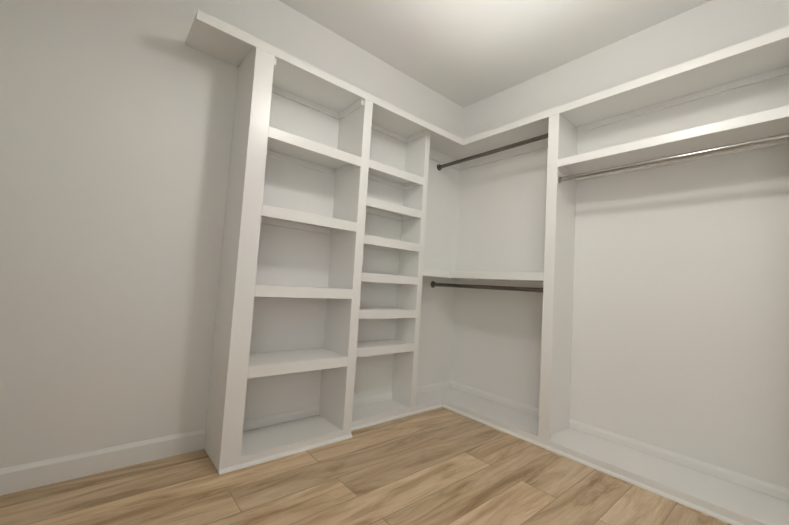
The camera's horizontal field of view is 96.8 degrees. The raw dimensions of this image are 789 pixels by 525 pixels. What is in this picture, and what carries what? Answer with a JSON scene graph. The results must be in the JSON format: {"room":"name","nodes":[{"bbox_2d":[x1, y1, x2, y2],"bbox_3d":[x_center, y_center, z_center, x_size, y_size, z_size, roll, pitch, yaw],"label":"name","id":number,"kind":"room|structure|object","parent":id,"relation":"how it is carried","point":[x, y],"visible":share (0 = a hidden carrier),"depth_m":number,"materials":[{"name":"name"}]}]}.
{"room":"walk-in closet","nodes":[
{"label":"walk-in closet","id":0,"kind":"room"},
{"bbox_2d":[0,0,462,468],"bbox_3d":[-0.696,-0.299,2.348,3.540,2.740,0.120,6,-5,-40],"label":"wall","id":1,"kind":"structure","parent":0,"point":[116,123],"depth_m":1.80,"materials":[{"name":"paint"}]},
{"bbox_2d":[0,429,205,495],"bbox_3d":[-1.508,0.925,1.558,1.198,0.105,0.013,6,-5,-40],"label":"baseboard","id":2,"kind":"structure","parent":1,"relation":"attached to","point":[17,478],"depth_m":1.64,"materials":[{"name":"wood"}]},
{"bbox_2d":[243,406,319,430],"bbox_3d":[-0.745,0.987,2.203,0.602,0.054,0.013,6,-5,-40],"label":"baseboard","id":3,"kind":"structure","parent":1,"relation":"attached to","point":[304,413],"depth_m":2.21,"materials":[{"name":"wood"}]},
{"bbox_2d":[185,9,460,160],"bbox_3d":[-0.288,-1.066,2.418,1.980,0.108,0.314,6,-5,-40],"label":"closet shelving","id":4,"kind":"object","parent":1,"relation":"on","point":[207,34],"depth_m":2.03,"materials":[{"name":"wood"}]},
{"bbox_2d":[353,380,451,406],"bbox_3d":[0.029,1.075,2.858,1.301,0.054,0.013,6,-5,-40],"label":"baseboard","id":5,"kind":"structure","parent":1,"relation":"attached to","point":[357,402],"depth_m":2.78,"materials":[{"name":"wood"}]},
{"bbox_2d":[0,407,731,524],"bbox_3d":[0.356,1.099,0.916,3.540,0.100,3.640,6,-5,-40],"label":"floor","id":6,"kind":"structure","parent":0,"point":[441,466],"depth_m":1.64,"materials":[{"name":"brown wood"}]},
{"bbox_2d":[219,434,352,474],"bbox_3d":[-0.566,1.051,1.956,0.768,0.016,0.041,6,-5,-40],"label":"trim","id":7,"kind":"structure","parent":6,"relation":"on","point":[269,458],"depth_m":1.90,"materials":[{"name":"wood"}]},
{"bbox_2d":[204,47,372,472],"bbox_3d":[-0.600,-0.034,2.141,0.768,2.198,0.314,6,-5,-40],"label":"shelving unit","id":8,"kind":"object","parent":6,"relation":"on","point":[263,76],"visible":0.98,"depth_m":2.01,"materials":[{"name":"wood"}]},
{"bbox_2d":[352,123,430,426],"bbox_3d":[-0.092,0.027,2.626,0.640,2.198,0.229,6,-5,-40],"label":"shelving unit","id":9,"kind":"object","parent":6,"relation":"on","point":[411,180],"visible":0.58,"depth_m":2.71,"materials":[{"name":"wood"}]},
{"bbox_2d":[351,404,443,430],"bbox_3d":[0.025,1.124,2.540,0.928,0.016,0.030,6,-5,-40],"label":"trim","id":10,"kind":"structure","parent":6,"relation":"on","point":[437,406],"depth_m":2.53,"materials":[{"name":"wood"}]},
{"bbox_2d":[415,269,543,441],"bbox_3d":[0.635,0.625,2.698,0.663,1.104,1.048,6,-5,-40],"label":"closet shelving","id":11,"kind":"object","parent":6,"relation":"on","point":[522,423],"visible":0.71,"depth_m":2.71,"materials":[{"name":"wood"}]},
{"bbox_2d":[431,281,542,291],"bbox_3d":[0.683,0.192,2.744,0.060,0.060,1.047,6,-5,-40],"label":"hanging rod","id":12,"kind":"object","parent":11,"relation":"attached to","point":[508,288],"visible":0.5,"depth_m":2.67,"materials":[{"name":"silver metal"}]},
{"bbox_2d":[538,114,577,445],"bbox_3d":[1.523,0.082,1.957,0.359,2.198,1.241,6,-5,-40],"label":"divider panel","id":13,"kind":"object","parent":6,"relation":"on","point":[555,375],"depth_m":2.35,"materials":[{"name":"wood"}]},
{"bbox_2d":[437,133,547,170],"bbox_3d":[0.747,-0.877,2.812,0.060,0.060,1.047,6,-5,-40],"label":"hanging rod","id":14,"kind":"object","parent":13,"relation":"attached to","point":[510,146],"visible":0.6,"depth_m":2.74,"materials":[{"name":"silver metal"}]},
{"bbox_2d":[437,26,788,170],"bbox_3d":[1.603,-0.979,1.998,0.369,0.108,3.398,6,-5,-40],"label":"closet shelving","id":15,"kind":"object","parent":13,"relation":"on","point":[765,57],"depth_m":2.09,"materials":[{"name":"wood"}]},
{"bbox_2d":[444,405,744,524],"bbox_3d":[1.408,1.151,1.656,0.016,0.016,3.168,6,-5,-40],"label":"trim","id":16,"kind":"structure","parent":6,"relation":"on","point":[591,465],"depth_m":1.91,"materials":[{"name":"wood"}]},
{"bbox_2d":[549,106,788,524],"bbox_3d":[1.513,0.254,1.946,0.359,1.853,1.241,6,-5,-40],"label":"closet shelving","id":17,"kind":"object","parent":6,"relation":"on","point":[738,503],"visible":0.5,"depth_m":1.85,"materials":[{"name":"wood"}]},
{"bbox_2d":[558,133,788,183],"bbox_3d":[1.452,-0.559,1.935,0.060,0.060,1.110,6,-5,-40],"label":"hanging rod","id":18,"kind":"object","parent":17,"relation":"attached to","point":[751,143],"visible":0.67,"depth_m":1.84,"materials":[{"name":"silver metal"}]},
{"bbox_2d":[279,0,710,107],"bbox_3d":[0.526,-1.730,1.095,3.540,0.100,3.640,6,-5,-40],"label":"ceiling","id":19,"kind":"structure","parent":0,"point":[463,53],"depth_m":2.42,"materials":[{"name":"paint"}]},
{"bbox_2d":[450,0,788,488],"bbox_3d":[1.742,-0.168,2.106,0.120,2.740,3.400,6,-5,-40],"label":"wall","id":20,"kind":"structure","parent":0,"point":[680,330],"depth_m":2.15,"materials":[{"name":"paint"}]},
{"bbox_2d":[452,381,538,416],"bbox_3d":[0.863,1.125,2.866,0.013,0.054,1.017,6,-5,-40],"label":"baseboard","id":21,"kind":"structure","parent":20,"relation":"attached to","point":[498,399],"depth_m":2.88,"materials":[{"name":"wood"}]},
{"bbox_2d":[569,419,788,501],"bbox_3d":[1.579,1.115,2.021,0.013,0.054,1.109,6,-5,-40],"label":"baseboard","id":22,"kind":"structure","parent":20,"relation":"attached to","point":[755,484],"depth_m":1.94,"materials":[{"name":"wood"}]}
]}

